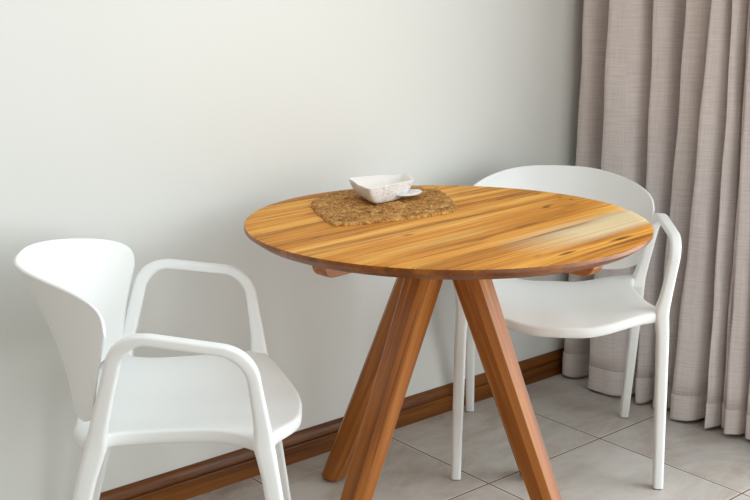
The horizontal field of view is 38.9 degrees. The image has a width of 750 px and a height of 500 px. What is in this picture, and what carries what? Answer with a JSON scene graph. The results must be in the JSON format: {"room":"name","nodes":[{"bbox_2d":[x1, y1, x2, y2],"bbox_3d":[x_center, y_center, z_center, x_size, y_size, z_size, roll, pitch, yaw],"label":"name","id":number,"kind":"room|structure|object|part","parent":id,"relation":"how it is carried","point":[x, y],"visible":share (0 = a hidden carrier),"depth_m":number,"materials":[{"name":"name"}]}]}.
{"room":"dining room","nodes":[
{"label":"dining room","id":0,"kind":"room"},
{"bbox_2d":[0,0,583,499],"bbox_3d":[-1.575,-0.450,1.607,6.125,2.600,0.150,-11,17,-39],"label":"wall","id":1,"kind":"structure","parent":0,"point":[154,128],"depth_m":2.63,"materials":[{"name":"white paint"}]},
{"bbox_2d":[99,348,563,499],"bbox_3d":[-1.579,0.801,1.788,5.975,0.081,0.018,-11,17,-39],"label":"baseboard","id":2,"kind":"structure","parent":1,"relation":"attached to","point":[183,483],"depth_m":2.89,"materials":[{"name":"brown wood"}]},
{"bbox_2d":[186,373,749,499],"bbox_3d":[0.227,1.360,-0.176,6.125,0.100,5.765,-11,17,-39],"label":"floor","id":3,"kind":"structure","parent":0,"point":[594,453],"depth_m":2.91,"materials":[{"name":"tile"}]},
{"bbox_2d":[14,238,301,499],"bbox_3d":[-0.417,0.366,2.157,0.554,0.758,0.605,-2,13,-7],"label":"dining chair","id":4,"kind":"object","parent":3,"relation":"on","point":[228,394],"visible":1,"depth_m":2.10,"materials":[{"name":"white plastic"}]},
{"bbox_3d":[-0.590,0.139,2.078,0.192,0.281,0.523,-2,13,-7],"label":"backrest","id":5,"kind":"part","parent":4,"relation":"part of","materials":[{"name":"white plastic"}]},
{"bbox_3d":[-0.558,0.570,1.944,0.157,0.451,0.038,-2,13,-7],"label":"leg","id":6,"kind":"part","parent":4,"relation":"part of","materials":[{"name":"white plastic"}]},
{"bbox_3d":[-0.614,0.463,2.393,0.157,0.451,0.038,-2,13,-7],"label":"leg","id":7,"kind":"part","parent":4,"relation":"part of","materials":[{"name":"white plastic"}]},
{"bbox_3d":[-0.349,0.251,1.869,0.338,0.225,0.067,-1,13,-3],"label":"armrest","id":8,"kind":"part","parent":4,"relation":"part of","materials":[{"name":"white plastic"}]},
{"bbox_3d":[-0.369,0.309,2.146,0.443,0.067,0.517,-2,13,-7],"label":"seat","id":9,"kind":"part","parent":4,"relation":"part of","materials":[{"name":"white plastic"}]},
{"bbox_3d":[-0.411,0.133,2.365,0.338,0.225,0.067,-2,14,-10],"label":"armrest","id":10,"kind":"part","parent":4,"relation":"part of","materials":[{"name":"white plastic"}]},
{"bbox_3d":[-0.172,0.565,1.970,0.094,0.448,0.040,-2,13,-7],"label":"leg","id":11,"kind":"part","parent":4,"relation":"part of","materials":[{"name":"white plastic"}]},
{"bbox_3d":[-0.234,0.449,2.458,0.094,0.448,0.040,-2,13,-7],"label":"leg","id":12,"kind":"part","parent":4,"relation":"part of","materials":[{"name":"white plastic"}]},
{"bbox_2d":[244,185,653,499],"bbox_3d":[0.160,0.297,2.465,0.900,0.750,0.900,12,18,42],"label":"round table","id":13,"kind":"object","parent":3,"relation":"on","point":[492,232],"visible":0.84,"depth_m":2.30,"materials":[{"name":"brown wood"}]},
{"bbox_3d":[0.015,0.272,2.600,0.077,0.825,0.077,-14,45,-45],"label":"leg","id":14,"kind":"part","parent":13,"relation":"part of","materials":[{"name":"brown wood"}]},
{"bbox_2d":[311,186,456,225],"bbox_3d":[0.025,-0.111,2.535,0.358,0.012,0.420,-3,14,-13],"label":"placemat","id":15,"kind":"object","parent":13,"relation":"on","point":[338,208],"visible":0.84,"depth_m":2.48,"materials":[{"name":"brown wicker"}]},
{"bbox_2d":[349,171,421,203],"bbox_3d":[0.022,-0.152,2.591,0.219,0.047,0.150,-11,17,-39],"label":"dish","id":16,"kind":"object","parent":15,"relation":"on","point":[376,189],"visible":1,"depth_m":2.56,"materials":[{"name":"ceramic"}]},
{"bbox_3d":[0.079,-0.139,2.584,0.093,0.006,0.063,-11,17,-39],"label":"handle","id":17,"kind":"part","parent":16,"relation":"part of","materials":[{"name":"ceramic"}]},
{"bbox_3d":[0.022,0.337,2.326,0.077,0.825,0.077,12,-7,42],"label":"leg","id":18,"kind":"part","parent":13,"relation":"part of","materials":[{"name":"brown wood"}]},
{"bbox_3d":[0.297,0.270,2.607,0.077,0.825,0.077,12,44,42],"label":"leg","id":19,"kind":"part","parent":13,"relation":"part of","materials":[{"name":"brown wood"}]},
{"bbox_3d":[0.304,0.335,2.333,0.077,0.825,0.077,-14,-7,-45],"label":"leg","id":20,"kind":"part","parent":13,"relation":"part of","materials":[{"name":"brown wood"}]},
{"bbox_2d":[451,165,681,489],"bbox_3d":[0.501,0.183,2.927,0.605,0.758,0.554,1,13,6],"label":"dining chair","id":21,"kind":"object","parent":3,"relation":"on","point":[598,307],"visible":0.56,"depth_m":2.85,"materials":[{"name":"white plastic"}]},
{"bbox_3d":[0.239,0.012,2.876,0.067,0.225,0.338,2,14,9],"label":"armrest","id":22,"kind":"part","parent":21,"relation":"part of","materials":[{"name":"white plastic"}]},
{"bbox_3d":[0.224,0.373,2.779,0.040,0.448,0.094,1,13,6],"label":"leg","id":23,"kind":"part","parent":21,"relation":"part of","materials":[{"name":"white plastic"}]},
{"bbox_3d":[0.284,0.284,3.150,0.038,0.451,0.157,1,13,6],"label":"leg","id":24,"kind":"part","parent":21,"relation":"part of","materials":[{"name":"white plastic"}]},
{"bbox_3d":[0.516,-0.089,3.040,0.523,0.281,0.192,1,13,6],"label":"backrest","id":25,"kind":"part","parent":21,"relation":"part of","materials":[{"name":"white plastic"}]},
{"bbox_3d":[0.493,0.138,2.868,0.517,0.067,0.443,1,13,6],"label":"seat","id":26,"kind":"part","parent":21,"relation":"part of","materials":[{"name":"white plastic"}]},
{"bbox_3d":[0.747,0.295,3.103,0.038,0.451,0.157,1,13,6],"label":"leg","id":27,"kind":"part","parent":21,"relation":"part of","materials":[{"name":"white plastic"}]},
{"bbox_3d":[0.749,0.024,2.824,0.067,0.225,0.338,1,13,2],"label":"armrest","id":28,"kind":"part","parent":21,"relation":"part of","materials":[{"name":"white plastic"}]},
{"bbox_3d":[0.727,0.385,2.728,0.040,0.448,0.094,1,13,6],"label":"leg","id":29,"kind":"part","parent":21,"relation":"part of","materials":[{"name":"white plastic"}]},
{"bbox_3d":[2.566,-0.383,1.323,0.150,2.600,5.615,-11,17,-39],"label":"wall","id":30,"kind":"structure","parent":0,"visible":0},
{"bbox_3d":[0.983,-1.748,2.699,0.157,0.030,1.025,-11,17,-39],"label":"rail","id":31,"kind":"object","parent":30,"relation":"attached to","visible":0},
{"bbox_2d":[562,0,749,439],"bbox_3d":[0.977,-0.617,2.957,0.212,2.289,0.992,-11,17,-39],"label":"curtain","id":32,"kind":"object","parent":31,"relation":"hanging from","point":[664,98],"visible":0.86,"depth_m":3.10,"materials":[{"name":"fabric"}]}
]}

